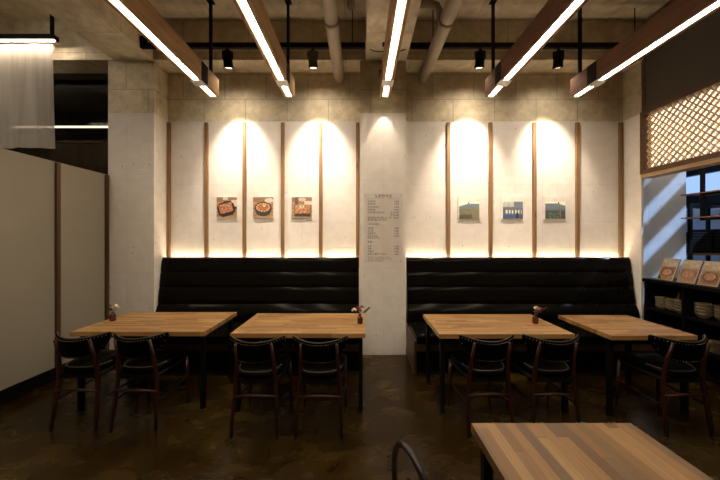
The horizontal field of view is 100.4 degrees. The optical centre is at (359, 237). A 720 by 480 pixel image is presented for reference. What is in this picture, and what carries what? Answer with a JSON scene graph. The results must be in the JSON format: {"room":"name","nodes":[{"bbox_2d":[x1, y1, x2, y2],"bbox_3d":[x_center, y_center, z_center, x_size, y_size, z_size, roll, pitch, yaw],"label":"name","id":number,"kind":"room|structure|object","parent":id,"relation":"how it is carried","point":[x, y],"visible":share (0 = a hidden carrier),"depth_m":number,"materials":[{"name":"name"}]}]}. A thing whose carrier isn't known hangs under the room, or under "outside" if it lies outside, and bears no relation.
{"room":"restaurant","nodes":[
{"label":"restaurant","id":0,"kind":"room"},
{"bbox_2d":[0,148,106,390],"bbox_3d":[-3.550,0.375,0.915,0.080,2.510,6.530,0,0,0],"label":"wall","id":1,"kind":"structure","parent":0,"point":[27,182],"depth_m":3.32,"materials":[{"name":"beige paint"}]},
{"bbox_2d":[0,347,104,405],"bbox_3d":[-3.500,1.560,0.875,0.020,0.140,6.450,0,0,0],"label":"baseboard","id":2,"kind":"structure","parent":1,"relation":"attached to","point":[8,394],"depth_m":3.15,"materials":[{"name":"paint"}]},
{"bbox_2d":[55,162,60,378],"bbox_3d":[-3.496,0.380,3.470,0.028,2.500,0.044,0,0,0],"label":"trim","id":3,"kind":"structure","parent":1,"relation":"attached to","point":[57,165],"depth_m":3.45,"materials":[{"name":"brown wood"}]},
{"bbox_2d":[105,175,108,349],"bbox_3d":[-3.496,0.380,4.145,0.028,2.500,0.044,0,0,0],"label":"trim","id":4,"kind":"structure","parent":1,"relation":"attached to","point":[106,176],"depth_m":4.13,"materials":[{"name":"brown wood"}]},
{"bbox_2d":[108,61,167,349],"bbox_3d":[-3.190,-0.420,4.430,0.640,4.100,0.500,0,0,0],"label":"column","id":5,"kind":"structure","parent":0,"point":[137,90],"depth_m":4.18,"materials":[{"name":"paint"}]},
{"bbox_2d":[0,0,669,20],"bbox_3d":[-0.200,-3.070,2.150,12.800,0.120,9.500,0,0,0],"label":"ceiling","id":6,"kind":"structure","parent":0,"point":[16,10],"depth_m":3.97,"materials":[{"name":"concrete"}]},
{"bbox_2d":[0,13,13,33],"bbox_3d":[-5.100,-2.870,0.905,0.600,0.280,6.510,0,0,0],"label":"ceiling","id":7,"kind":"structure","parent":6,"relation":"attached to","point":[6,24],"depth_m":4.07,"materials":[{"name":"concrete"}]},
{"bbox_2d":[0,14,58,42],"bbox_3d":[-5.160,-2.804,3.970,2.280,0.412,0.080,0,0,0],"label":"light bar","id":8,"kind":"object","parent":6,"relation":"hanging from","point":[4,38],"visible":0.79,"depth_m":3.94,"materials":[{"name":"black metal"}]},
{"bbox_2d":[0,43,54,148],"bbox_3d":[-4.905,-1.910,4.036,1.550,1.400,0.061,0,0,0],"label":"fabric","id":9,"kind":"object","parent":8,"relation":"hanging from","point":[26,70],"visible":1,"depth_m":4.04,"materials":[{"name":"white fabric"}]},
{"bbox_2d":[31,0,152,59],"bbox_3d":[-3.145,-2.740,0.905,0.550,0.540,6.510,0,0,0],"label":"beam","id":10,"kind":"structure","parent":6,"relation":"attached to","point":[97,22],"depth_m":3.54,"materials":[{"name":"concrete"}]},
{"bbox_2d":[105,0,218,96],"bbox_3d":[-1.900,-2.417,1.350,0.138,1.186,5.100,0,0,0],"label":"light","id":11,"kind":"object","parent":6,"relation":"hanging from","point":[141,14],"visible":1,"depth_m":2.95,"materials":[{"name":"brown wood"}]},
{"bbox_2d":[140,10,364,48],"bbox_3d":[-1.400,-2.748,3.930,2.940,0.525,0.060,0,0,0],"label":"track","id":12,"kind":"object","parent":6,"relation":"hanging from","point":[144,44],"visible":0.65,"depth_m":3.91,"materials":[{"name":"black metal"}]},
{"bbox_2d":[222,48,233,68],"bbox_3d":[-1.735,-2.361,3.941,0.142,0.268,0.177,0,0,0],"label":"track spotlight","id":13,"kind":"object","parent":12,"relation":"hanging from","point":[227,56],"visible":1,"depth_m":3.90,"materials":[{"name":"black metal"}]},
{"bbox_2d":[307,48,317,68],"bbox_3d":[-0.620,-2.361,3.941,0.142,0.268,0.177,0,0,0],"label":"track spotlight","id":14,"kind":"object","parent":12,"relation":"hanging from","point":[312,55],"visible":1,"depth_m":3.90,"materials":[{"name":"black metal"}]},
{"bbox_2d":[233,0,294,96],"bbox_3d":[-0.915,-2.417,1.350,0.138,1.186,5.100,0,0,0],"label":"light","id":15,"kind":"object","parent":6,"relation":"hanging from","point":[253,13],"visible":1,"depth_m":2.93,"materials":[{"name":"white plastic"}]},
{"bbox_2d":[0,21,642,72],"bbox_3d":[-1.285,-2.740,4.420,10.430,0.540,0.520,0,0,0],"label":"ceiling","id":16,"kind":"structure","parent":6,"relation":"attached to","point":[73,53],"depth_m":4.16,"materials":[{"name":"concrete"}]},
{"bbox_2d":[321,0,343,83],"bbox_3d":[-0.310,-2.375,1.137,0.166,0.166,6.675,0,0,0],"label":"ceiling pipe","id":17,"kind":"object","parent":16,"relation":"attached to","point":[330,10],"visible":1,"depth_m":3.45,"materials":[{"name":"grey metal"}]},
{"bbox_2d":[347,0,354,9],"bbox_3d":[-0.115,-2.965,3.800,0.100,0.090,0.100,0,0,0],"label":"pipe stub","id":18,"kind":"object","parent":6,"relation":"attached to","point":[350,3],"visible":1,"depth_m":3.77,"materials":[{"name":"grey metal"}]},
{"bbox_2d":[366,0,421,59],"bbox_3d":[0.360,-2.740,0.905,0.560,0.540,6.510,0,0,0],"label":"beam","id":19,"kind":"structure","parent":6,"relation":"attached to","point":[377,11],"depth_m":3.52,"materials":[{"name":"concrete"}]},
{"bbox_2d":[380,0,410,96],"bbox_3d":[0.325,-2.147,1.350,0.138,0.646,5.100,0,0,0],"label":"light","id":20,"kind":"object","parent":19,"relation":"hanging from","point":[398,9],"visible":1,"depth_m":2.83,"materials":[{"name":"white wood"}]},
{"bbox_2d":[418,0,462,83],"bbox_3d":[0.834,-2.536,1.137,0.388,0.488,6.675,0,0,0],"label":"ceiling pipe","id":21,"kind":"object","parent":19,"relation":"attached to","point":[445,17],"visible":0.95,"depth_m":3.46,"materials":[{"name":"grey metal"}]},
{"bbox_2d":[410,8,658,48],"bbox_3d":[2.280,-2.748,3.930,3.240,0.525,0.040,0,0,0],"label":"track","id":22,"kind":"object","parent":6,"relation":"hanging from","point":[413,45],"visible":0.47,"depth_m":3.91,"materials":[{"name":"black metal"}]},
{"bbox_2d":[474,48,485,68],"bbox_3d":[1.575,-2.361,3.941,0.142,0.268,0.177,0,0,0],"label":"track spotlight","id":23,"kind":"object","parent":22,"relation":"hanging from","point":[480,55],"visible":1,"depth_m":3.90,"materials":[{"name":"black metal"}]},
{"bbox_2d":[552,48,563,68],"bbox_3d":[2.606,-2.361,3.940,0.133,0.269,0.182,0,0,29],"label":"track spotlight","id":24,"kind":"object","parent":22,"relation":"hanging from","point":[558,55],"visible":1,"depth_m":3.91,"materials":[{"name":"black metal"}]},
{"bbox_2d":[485,0,588,96],"bbox_3d":[1.695,-2.417,1.350,0.138,1.186,5.100,0,0,0],"label":"light","id":25,"kind":"object","parent":6,"relation":"hanging from","point":[555,14],"visible":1,"depth_m":2.95,"materials":[{"name":"brown wood"}]},
{"bbox_2d":[570,0,719,96],"bbox_3d":[2.800,-2.417,1.350,0.138,1.186,5.100,0,0,0],"label":"light","id":26,"kind":"object","parent":6,"relation":"hanging from","point":[679,16],"visible":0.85,"depth_m":2.94,"materials":[{"name":"reddish brown wood"},{"name":"black steel"},{"name":"glowing white diffuser"}]},
{"bbox_2d":[681,168,719,220],"bbox_3d":[4.640,-1.620,3.365,0.340,2.780,1.630,0,0,0],"label":"shelf","id":27,"kind":"object","parent":6,"relation":"hanging from","point":[702,193],"visible":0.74,"depth_m":3.93,"materials":[{"name":"black metal"}]},
{"bbox_2d":[0,355,719,479],"bbox_3d":[-0.200,1.690,2.150,12.800,0.120,9.500,0,0,0],"label":"floor","id":28,"kind":"structure","parent":0,"point":[189,442],"depth_m":2.58,"materials":[{"name":"concrete"}]},
{"bbox_2d":[49,331,138,430],"bbox_3d":[-2.425,1.226,2.758,0.470,0.812,0.518,0,0,0],"label":"dining chair","id":29,"kind":"object","parent":28,"relation":"on","point":[87,355],"visible":0.95,"depth_m":2.57,"materials":[{"name":"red wood"}]},
{"bbox_2d":[109,332,189,431],"bbox_3d":[-1.915,1.226,2.753,0.470,0.812,0.518,0,0,0],"label":"dining chair","id":30,"kind":"object","parent":28,"relation":"on","point":[145,355],"visible":1,"depth_m":2.57,"materials":[{"name":"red wood"}]},
{"bbox_2d":[70,312,236,408],"bbox_3d":[-2.090,1.254,3.185,1.260,0.752,0.750,0,0,0],"label":"dining table","id":31,"kind":"object","parent":28,"relation":"on","point":[130,325],"visible":0.92,"depth_m":2.98,"materials":[{"name":"brown wood"}]},
{"bbox_2d":[107,304,118,320],"bbox_3d":[-2.614,0.789,3.180,0.137,0.178,0.056,0,0,0],"label":"flower vase","id":32,"kind":"object","parent":31,"relation":"on","point":[112,317],"visible":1,"depth_m":3.17,"materials":[{"name":"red glass"}]},
{"bbox_2d":[133,257,358,370],"bbox_3d":[-1.433,0.954,4.011,2.835,1.352,0.852,0,0,0],"label":"banquette","id":33,"kind":"object","parent":28,"relation":"on","point":[246,286],"visible":0.53,"depth_m":4.25,"materials":[{"name":"black leather"}]},
{"bbox_2d":[133,322,357,343],"bbox_3d":[-1.427,1.222,3.913,2.825,0.095,0.655,0,0,0],"label":"seat cushion","id":34,"kind":"object","parent":33,"relation":"on","point":[219,336],"depth_m":3.59,"materials":[{"name":"black leather"}]},
{"bbox_2d":[229,335,292,438],"bbox_3d":[-0.865,1.226,2.663,0.470,0.812,0.518,0,0,0],"label":"dining chair","id":35,"kind":"object","parent":28,"relation":"on","point":[260,361],"visible":1,"depth_m":2.47,"materials":[{"name":"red wood"}]},
{"bbox_2d":[230,313,364,411],"bbox_3d":[-0.573,1.254,3.130,1.246,0.752,0.740,0,0,0],"label":"dining table","id":36,"kind":"object","parent":28,"relation":"on","point":[260,326],"visible":0.8,"depth_m":2.91,"materials":[{"name":"brown wood"}]},
{"bbox_2d":[351,305,370,323],"bbox_3d":[0.011,0.786,3.080,0.199,0.184,0.056,0,0,0],"label":"flower vase","id":37,"kind":"object","parent":36,"relation":"on","point":[359,318],"visible":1,"depth_m":3.07,"materials":[{"name":"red glass"}]},
{"bbox_2d":[357,314,362,323],"bbox_3d":[0.000,0.831,3.080,0.056,0.094,0.056,0,0,0],"label":"bottle","id":38,"kind":"object","parent":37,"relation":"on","point":[359,319],"depth_m":3.06,"materials":[{"name":"red glass"}]},
{"bbox_2d":[292,335,347,438],"bbox_3d":[-0.335,1.226,2.658,0.470,0.812,0.518,0,0,0],"label":"dining chair","id":39,"kind":"object","parent":28,"relation":"on","point":[319,363],"visible":1,"depth_m":2.47,"materials":[{"name":"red wood"}]},
{"bbox_2d":[391,441,426,479],"bbox_3d":[0.362,1.204,1.192,0.423,0.854,0.372,0,0,-19],"label":"bentwood chair","id":40,"kind":"object","parent":28,"relation":"on","point":[400,444],"visible":1,"depth_m":1.13,"materials":[{"name":"black wood"}]},
{"bbox_2d":[448,334,514,436],"bbox_3d":[1.076,1.226,2.688,0.470,0.812,0.518,0,0,-2],"label":"dining chair","id":41,"kind":"object","parent":28,"relation":"on","point":[481,359],"visible":0.99,"depth_m":2.50,"materials":[{"name":"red wood"}]},
{"bbox_2d":[423,314,574,412],"bbox_3d":[1.345,1.254,3.100,1.240,0.752,0.720,0,0,0],"label":"dining table","id":42,"kind":"object","parent":28,"relation":"on","point":[445,326],"visible":0.9,"depth_m":2.91,"materials":[{"name":"brown wood"}]},
{"bbox_2d":[532,306,546,323],"bbox_3d":[1.847,0.789,3.080,0.151,0.178,0.056,0,0,0],"label":"flower vase","id":43,"kind":"object","parent":42,"relation":"on","point":[534,318],"visible":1,"depth_m":3.07,"materials":[{"name":"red glass"}]},
{"bbox_2d":[406,257,657,374],"bbox_3d":[2.268,0.954,4.008,3.245,1.352,0.857,0,0,0],"label":"banquette","id":44,"kind":"object","parent":28,"relation":"on","point":[434,285],"visible":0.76,"depth_m":4.25,"materials":[{"name":"black leather"}]},
{"bbox_2d":[408,322,649,343],"bbox_3d":[2.283,1.222,3.913,3.215,0.095,0.655,0,0,0],"label":"seat cushion","id":45,"kind":"object","parent":44,"relation":"on","point":[416,330],"depth_m":3.59,"materials":[{"name":"black leather"}]},
{"bbox_2d":[505,334,580,422],"bbox_3d":[1.629,1.226,2.688,0.470,0.812,0.518,0,0,1],"label":"dining chair","id":46,"kind":"object","parent":28,"relation":"on","point":[545,359],"visible":0.97,"depth_m":2.50,"materials":[{"name":"red wood"}]},
{"bbox_2d":[471,423,712,479],"bbox_3d":[0.906,1.254,0.823,0.758,0.752,1.205,0,0,0],"label":"dining table","id":47,"kind":"object","parent":28,"relation":"on","point":[513,451],"visible":1,"depth_m":1.22,"materials":[{"name":"brown wood"}]},
{"bbox_2d":[558,315,697,415],"bbox_3d":[2.650,1.254,3.060,0.780,0.752,0.720,0,0,0],"label":"dining table","id":48,"kind":"object","parent":28,"relation":"on","point":[627,329],"visible":0.88,"depth_m":2.83,"materials":[{"name":"brown wood"}]},
{"bbox_2d":[615,334,713,437],"bbox_3d":[2.700,1.226,2.678,0.470,0.812,0.518,0,0,0],"label":"dining chair","id":49,"kind":"object","parent":28,"relation":"on","point":[672,359],"visible":1,"depth_m":2.50,"materials":[{"name":"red wood"}]},
{"bbox_2d":[642,278,719,383],"bbox_3d":[4.145,1.093,2.405,0.470,1.075,3.510,0,0,0],"label":"shelving unit","id":50,"kind":"object","parent":28,"relation":"on","point":[687,321],"depth_m":3.63,"materials":[{"name":"black laminate"}]},
{"bbox_2d":[655,304,665,308],"bbox_3d":[4.049,0.921,4.028,0.128,0.055,0.128,0,0,0],"label":"bowl","id":51,"kind":"object","parent":50,"relation":"on","point":[658,306],"visible":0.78,"depth_m":4.00,"materials":[{"name":"beige ceramic"}]},
{"bbox_3d":[4.051,0.887,4.027,0.128,0.055,0.128,0,0,0],"label":"bowl","id":52,"kind":"object","parent":51,"relation":"on","visible":0},
{"bbox_3d":[4.050,0.853,4.029,0.128,0.055,0.128,0,0,0],"label":"bowl","id":53,"kind":"object","parent":52,"relation":"on","visible":0},
{"bbox_2d":[655,296,667,299],"bbox_3d":[4.047,0.819,4.030,0.128,0.055,0.128,0,0,0],"label":"bowl","id":54,"kind":"object","parent":53,"relation":"on","point":[656,297],"visible":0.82,"depth_m":4.02,"materials":[{"name":"beige ceramic"}]},
{"bbox_2d":[656,258,680,280],"bbox_3d":[4.077,0.414,3.955,0.135,0.284,0.210,0,0,0],"label":"menu card","id":55,"kind":"object","parent":50,"relation":"on","point":[669,267],"visible":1,"depth_m":3.94,"materials":[{"name":"beige paper"}]},
{"bbox_2d":[665,306,674,310],"bbox_3d":[4.057,0.921,3.905,0.128,0.055,0.128,0,0,0],"label":"bowl","id":56,"kind":"object","parent":50,"relation":"on","point":[666,307],"visible":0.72,"depth_m":3.88,"materials":[{"name":"ceramic"}]},
{"bbox_2d":[675,291,680,299],"bbox_3d":[4.260,0.829,4.000,0.076,0.240,0.076,0,0,0],"label":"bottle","id":57,"kind":"object","parent":50,"relation":"on","point":[679,292],"visible":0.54,"depth_m":3.99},
{"bbox_2d":[642,278,719,292],"bbox_3d":[4.145,0.578,2.405,0.470,0.045,3.510,0,0,0],"label":"countertop","id":58,"kind":"structure","parent":50,"relation":"on","point":[652,280],"depth_m":3.66,"materials":[{"name":"black laminate"}]},
{"bbox_2d":[647,307,719,326],"bbox_3d":[4.140,0.963,2.405,0.420,0.025,3.470,0,0,0],"label":"shelf","id":59,"kind":"object","parent":50,"relation":"attached to","point":[713,321],"depth_m":3.64,"materials":[{"name":"black laminate"}]},
{"bbox_2d":[676,259,703,283],"bbox_3d":[4.077,0.414,3.700,0.135,0.284,0.210,0,0,0],"label":"menu card","id":60,"kind":"object","parent":50,"relation":"on","point":[690,270],"visible":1,"depth_m":3.69,"materials":[{"name":"beige paper"}]},
{"bbox_2d":[694,311,713,318],"bbox_3d":[4.060,0.913,3.542,0.156,0.070,0.156,0,0,0],"label":"bowl","id":61,"kind":"object","parent":50,"relation":"on","point":[700,315],"visible":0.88,"depth_m":3.50,"materials":[{"name":"white ceramic"}]},
{"bbox_2d":[694,308,713,313],"bbox_3d":[4.057,0.877,3.543,0.156,0.070,0.156,0,0,0],"label":"bowl","id":62,"kind":"object","parent":61,"relation":"on","point":[696,310],"visible":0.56,"depth_m":3.49,"materials":[{"name":"ceramic"}]},
{"bbox_2d":[694,305,713,310],"bbox_3d":[4.061,0.842,3.545,0.156,0.070,0.156,0,0,0],"label":"bowl","id":63,"kind":"object","parent":62,"relation":"on","point":[696,307],"visible":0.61,"depth_m":3.50,"materials":[{"name":"white ceramic"}]},
{"bbox_2d":[694,302,713,307],"bbox_3d":[4.059,0.805,3.546,0.156,0.070,0.156,0,0,0],"label":"bowl","id":64,"kind":"object","parent":63,"relation":"on","point":[700,304],"visible":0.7,"depth_m":3.52,"materials":[{"name":"beige ceramic"}]},
{"bbox_2d":[696,368,719,383],"bbox_3d":[4.140,1.583,2.405,0.420,0.025,3.470,0,0,0],"label":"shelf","id":65,"kind":"object","parent":50,"relation":"attached to","point":[713,374],"depth_m":3.45,"materials":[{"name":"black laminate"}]},
{"bbox_2d":[697,261,719,286],"bbox_3d":[4.077,0.414,3.470,0.135,0.284,0.210,0,0,0],"label":"menu card","id":66,"kind":"object","parent":50,"relation":"on","point":[710,273],"visible":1,"depth_m":3.48,"materials":[{"name":"beige paper"}]},
{"bbox_2d":[708,351,719,359],"bbox_3d":[4.140,1.323,2.405,0.420,0.025,3.470,0,0,0],"label":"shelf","id":67,"kind":"object","parent":50,"relation":"attached to","point":[710,354],"depth_m":3.35,"materials":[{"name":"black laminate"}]},
{"bbox_3d":[4.068,1.297,3.378,0.190,0.023,0.190,0,0,0],"label":"plate","id":68,"kind":"object","parent":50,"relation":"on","visible":0},
{"bbox_3d":[4.067,1.275,3.382,0.190,0.023,0.190,0,0,0],"label":"plate","id":69,"kind":"object","parent":68,"relation":"on","visible":0},
{"bbox_3d":[4.068,1.253,3.379,0.190,0.023,0.190,0,0,0],"label":"plate","id":70,"kind":"object","parent":69,"relation":"on","visible":0},
{"bbox_3d":[4.069,1.231,3.382,0.190,0.023,0.190,0,0,0],"label":"plate","id":71,"kind":"object","parent":70,"relation":"on","visible":0},
{"bbox_3d":[4.068,1.209,3.380,0.190,0.023,0.190,0,0,0],"label":"plate","id":72,"kind":"object","parent":71,"relation":"on","visible":0},
{"bbox_2d":[708,339,719,344],"bbox_3d":[4.070,1.187,3.382,0.190,0.023,0.190,0,0,0],"label":"plate","id":73,"kind":"object","parent":72,"relation":"on","point":[717,342],"visible":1,"depth_m":3.44,"materials":[{"name":"beige ceramic"}]},
{"bbox_2d":[686,203,719,280],"bbox_3d":[5.375,0.555,4.750,0.890,2.150,0.540,0,0,0],"label":"storage rack","id":74,"kind":"object","parent":28,"relation":"on","point":[689,206],"visible":0.26,"depth_m":4.50,"materials":[{"name":"black metal"}]},
{"bbox_3d":[5.166,0.206,4.740,0.380,0.045,0.360,0,0,0],"label":"serving tray","id":75,"kind":"object","parent":74,"relation":"on","visible":0},
{"bbox_3d":[5.167,0.161,4.740,0.380,0.045,0.360,0,0,0],"label":"serving tray","id":76,"kind":"object","parent":75,"relation":"on","visible":0},
{"bbox_2d":[686,244,711,246],"bbox_3d":[5.156,0.115,4.740,0.380,0.045,0.360,0,0,0],"label":"serving tray","id":77,"kind":"object","parent":76,"relation":"on","point":[694,245],"visible":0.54,"depth_m":4.56,"materials":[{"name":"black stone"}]},
{"bbox_2d":[686,241,711,243],"bbox_3d":[5.158,0.070,4.740,0.380,0.045,0.360,0,0,0],"label":"serving tray","id":78,"kind":"object","parent":77,"relation":"on","point":[694,242],"visible":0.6,"depth_m":4.56,"materials":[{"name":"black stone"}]},
{"bbox_2d":[686,238,711,240],"bbox_3d":[5.157,0.024,4.740,0.380,0.045,0.360,0,0,0],"label":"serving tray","id":79,"kind":"object","parent":78,"relation":"on","point":[694,239],"visible":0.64,"depth_m":4.56,"materials":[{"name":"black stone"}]},
{"bbox_2d":[686,235,711,237],"bbox_3d":[5.168,-0.021,4.740,0.380,0.045,0.360,0,0,0],"label":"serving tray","id":80,"kind":"object","parent":79,"relation":"on","point":[694,236],"visible":0.52,"depth_m":4.56,"materials":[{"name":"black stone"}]},
{"bbox_2d":[686,232,711,234],"bbox_3d":[5.169,-0.067,4.740,0.380,0.045,0.360,0,0,0],"label":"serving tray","id":81,"kind":"object","parent":80,"relation":"on","point":[694,233],"visible":0.49,"depth_m":4.56,"materials":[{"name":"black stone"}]},
{"bbox_3d":[5.573,0.206,4.740,0.380,0.045,0.360,0,0,0],"label":"serving tray","id":82,"kind":"object","parent":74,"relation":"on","visible":0},
{"bbox_3d":[5.574,0.160,4.740,0.380,0.045,0.360,0,0,0],"label":"serving tray","id":83,"kind":"object","parent":82,"relation":"on","visible":0},
{"bbox_3d":[5.575,0.115,4.740,0.380,0.045,0.360,0,0,0],"label":"serving tray","id":84,"kind":"object","parent":83,"relation":"on","visible":0},
{"bbox_3d":[5.575,0.069,4.740,0.380,0.045,0.360,0,0,0],"label":"serving tray","id":85,"kind":"object","parent":84,"relation":"on","visible":0},
{"bbox_3d":[5.580,0.024,4.740,0.380,0.045,0.360,0,0,0],"label":"serving tray","id":86,"kind":"object","parent":85,"relation":"on","visible":0},
{"bbox_3d":[5.582,-0.022,4.740,0.380,0.045,0.360,0,0,0],"label":"serving tray","id":87,"kind":"object","parent":86,"relation":"on","visible":0},
{"bbox_3d":[5.575,-0.067,4.740,0.380,0.045,0.360,0,0,0],"label":"serving tray","id":88,"kind":"object","parent":87,"relation":"on","visible":0},
{"bbox_2d":[693,229,719,231],"bbox_3d":[5.570,-0.113,4.740,0.380,0.045,0.360,0,0,0],"label":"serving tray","id":89,"kind":"object","parent":88,"relation":"on","point":[699,230],"visible":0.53,"depth_m":4.64,"materials":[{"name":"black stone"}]},
{"bbox_2d":[360,61,405,354],"bbox_3d":[0.320,-0.420,4.330,0.640,4.100,0.300,0,0,0],"label":"pillar","id":90,"kind":"structure","parent":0,"point":[382,119],"depth_m":4.18,"materials":[{"name":"paint"}]},
{"bbox_2d":[365,194,400,261],"bbox_3d":[0.322,-0.140,4.164,0.544,0.970,0.028,0,0,0],"label":"menu board","id":91,"kind":"object","parent":90,"relation":"attached to","point":[365,194],"visible":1,"depth_m":4.16,"materials":[{"name":"grey paint"}]},
{"bbox_2d":[168,73,685,325],"bbox_3d":[1.000,-0.690,4.730,7.740,4.640,0.500,0,0,0],"label":"wall","id":92,"kind":"structure","parent":0,"point":[255,99],"depth_m":4.48,"materials":[{"name":"paint"}]},
{"bbox_2d":[166,122,170,256],"bbox_3d":[-2.845,-0.642,4.463,0.048,2.145,0.034,0,0,0],"label":"trim","id":93,"kind":"structure","parent":92,"relation":"attached to","point":[168,124],"depth_m":4.45,"materials":[{"name":"brown wood"}]},
{"bbox_2d":[204,122,208,256],"bbox_3d":[-2.285,-0.642,4.463,0.048,2.145,0.034,0,0,0],"label":"trim","id":94,"kind":"structure","parent":92,"relation":"attached to","point":[206,124],"depth_m":4.45,"materials":[{"name":"brown wood"}]},
{"bbox_2d":[217,197,236,217],"bbox_3d":[-1.982,-0.456,4.471,0.304,0.316,0.019,0,0,0],"label":"print","id":95,"kind":"object","parent":92,"relation":"attached to","point":[226,206],"visible":1,"depth_m":4.46},
{"bbox_2d":[242,122,245,256],"bbox_3d":[-1.720,-0.642,4.463,0.048,2.145,0.034,0,0,0],"label":"trim","id":96,"kind":"structure","parent":92,"relation":"attached to","point":[243,123],"depth_m":4.45,"materials":[{"name":"brown wood"}]},
{"bbox_2d":[253,197,273,217],"bbox_3d":[-1.441,-0.456,4.471,0.304,0.316,0.019,0,0,0],"label":"print","id":97,"kind":"object","parent":92,"relation":"attached to","point":[263,207],"visible":1,"depth_m":4.46},
{"bbox_2d":[281,122,284,256],"bbox_3d":[-1.150,-0.642,4.463,0.048,2.145,0.034,0,0,0],"label":"trim","id":98,"kind":"structure","parent":92,"relation":"attached to","point":[282,123],"depth_m":4.45,"materials":[{"name":"brown wood"}]},
{"bbox_2d":[292,197,311,217],"bbox_3d":[-0.866,-0.456,4.471,0.304,0.316,0.019,0,0,0],"label":"print","id":99,"kind":"object","parent":92,"relation":"attached to","point":[301,206],"visible":1,"depth_m":4.46},
{"bbox_2d":[319,122,321,256],"bbox_3d":[-0.585,-0.642,4.463,0.048,2.145,0.034,0,0,0],"label":"trim","id":100,"kind":"structure","parent":92,"relation":"attached to","point":[320,123],"depth_m":4.45,"materials":[{"name":"brown wood"}]},
{"bbox_2d":[356,122,358,256],"bbox_3d":[-0.035,-0.642,4.463,0.048,2.145,0.034,0,0,0],"label":"trim","id":101,"kind":"structure","parent":92,"relation":"attached to","point":[357,123],"depth_m":4.45,"materials":[{"name":"brown wood"}]},
{"bbox_2d":[446,122,449,256],"bbox_3d":[1.315,-0.642,4.463,0.048,2.145,0.034,0,0,0],"label":"trim","id":102,"kind":"structure","parent":92,"relation":"attached to","point":[447,123],"depth_m":4.45,"materials":[{"name":"brown wood"}]},
{"bbox_2d":[458,196,479,218],"bbox_3d":[1.625,-0.453,4.471,0.330,0.345,0.019,0,0,0],"label":"print","id":103,"kind":"object","parent":92,"relation":"attached to","point":[468,206],"visible":1,"depth_m":4.46},
{"bbox_2d":[488,122,492,256],"bbox_3d":[1.940,-0.642,4.463,0.048,2.145,0.034,0,0,0],"label":"trim","id":104,"kind":"structure","parent":92,"relation":"attached to","point":[490,124],"depth_m":4.45,"materials":[{"name":"brown wood"}]},
{"bbox_2d":[501,196,523,218],"bbox_3d":[2.274,-0.453,4.471,0.330,0.345,0.019,0,0,0],"label":"print","id":105,"kind":"object","parent":92,"relation":"attached to","point":[512,207],"visible":1,"depth_m":4.46},
{"bbox_2d":[532,122,536,256],"bbox_3d":[2.595,-0.642,4.463,0.048,2.145,0.034,0,0,0],"label":"trim","id":106,"kind":"structure","parent":92,"relation":"attached to","point":[534,124],"depth_m":4.45,"materials":[{"name":"brown wood"}]},
{"bbox_2d":[543,196,565,218],"bbox_3d":[2.905,-0.453,4.471,0.330,0.345,0.019,0,0,0],"label":"print","id":107,"kind":"object","parent":92,"relation":"attached to","point":[554,207],"visible":1,"depth_m":4.46},
{"bbox_2d":[575,122,579,256],"bbox_3d":[3.235,-0.642,4.463,0.048,2.145,0.034,0,0,0],"label":"trim","id":108,"kind":"structure","parent":92,"relation":"attached to","point":[577,124],"depth_m":4.45,"materials":[{"name":"brown wood"}]},
{"bbox_2d":[618,122,622,256],"bbox_3d":[3.880,-0.642,4.463,0.048,2.145,0.034,0,0,0],"label":"trim","id":109,"kind":"structure","parent":92,"relation":"attached to","point":[620,125],"depth_m":4.45,"materials":[{"name":"brown wood"}]},
{"bbox_2d":[622,0,719,319],"bbox_3d":[3.985,-0.690,1.165,0.130,4.640,7.030,0,0,0],"label":"wall","id":110,"kind":"structure","parent":0,"point":[690,60],"depth_m":4.07,"materials":[{"name":"grey paint"}]},
{"bbox_2d":[642,59,644,111],"bbox_3d":[3.950,-2.105,4.150,0.060,0.730,0.040,0,0,0],"label":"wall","id":111,"kind":"structure","parent":110,"relation":"attached to","point":[643,60],"depth_m":4.15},
{"bbox_2d":[640,77,719,177],"bbox_3d":[3.980,-1.285,2.385,0.180,0.910,3.570,0,0,0],"label":"lattice screen","id":112,"kind":"object","parent":110,"relation":"attached to","point":[681,133],"visible":1,"depth_m":3.67,"materials":[{"name":"brown wood"}]},
{"bbox_2d":[686,208,719,278],"bbox_3d":[6.025,-0.690,1.850,0.150,4.640,8.400,0,0,0],"label":"wall","id":113,"kind":"structure","parent":0,"point":[697,224],"depth_m":5.21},
{"bbox_2d":[686,165,719,203],"bbox_3d":[6.015,-1.620,4.200,0.090,2.200,3.200,0,0,0],"label":"window","id":114,"kind":"structure","parent":113,"relation":"in","point":[711,198],"depth_m":5.18,"materials":[{"name":"glass"}]},
{"bbox_3d":[4.059,0.853,3.907,0.128,0.055,0.128,0,0,0],"label":"bowl","id":115,"kind":"object","parent":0,"visible":0},
{"bbox_2d":[665,298,678,301],"bbox_3d":[4.058,0.819,3.903,0.128,0.055,0.128,0,0,0],"label":"bowl","id":116,"kind":"object","parent":115,"relation":"on","point":[666,299],"visible":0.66,"depth_m":3.90,"materials":[{"name":"beige ceramic"}]},
{"bbox_3d":[-6.425,-0.690,2.175,0.150,4.640,9.050,0,0,0],"label":"wall","id":117,"kind":"structure","parent":0,"visible":0},
{"bbox_2d":[3,73,107,174],"bbox_3d":[-4.930,-1.420,4.505,2.840,2.100,0.010,0,0,0],"label":"window","id":118,"kind":"structure","parent":117,"relation":"in","point":[80,99],"depth_m":4.50,"materials":[{"name":"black glass"}]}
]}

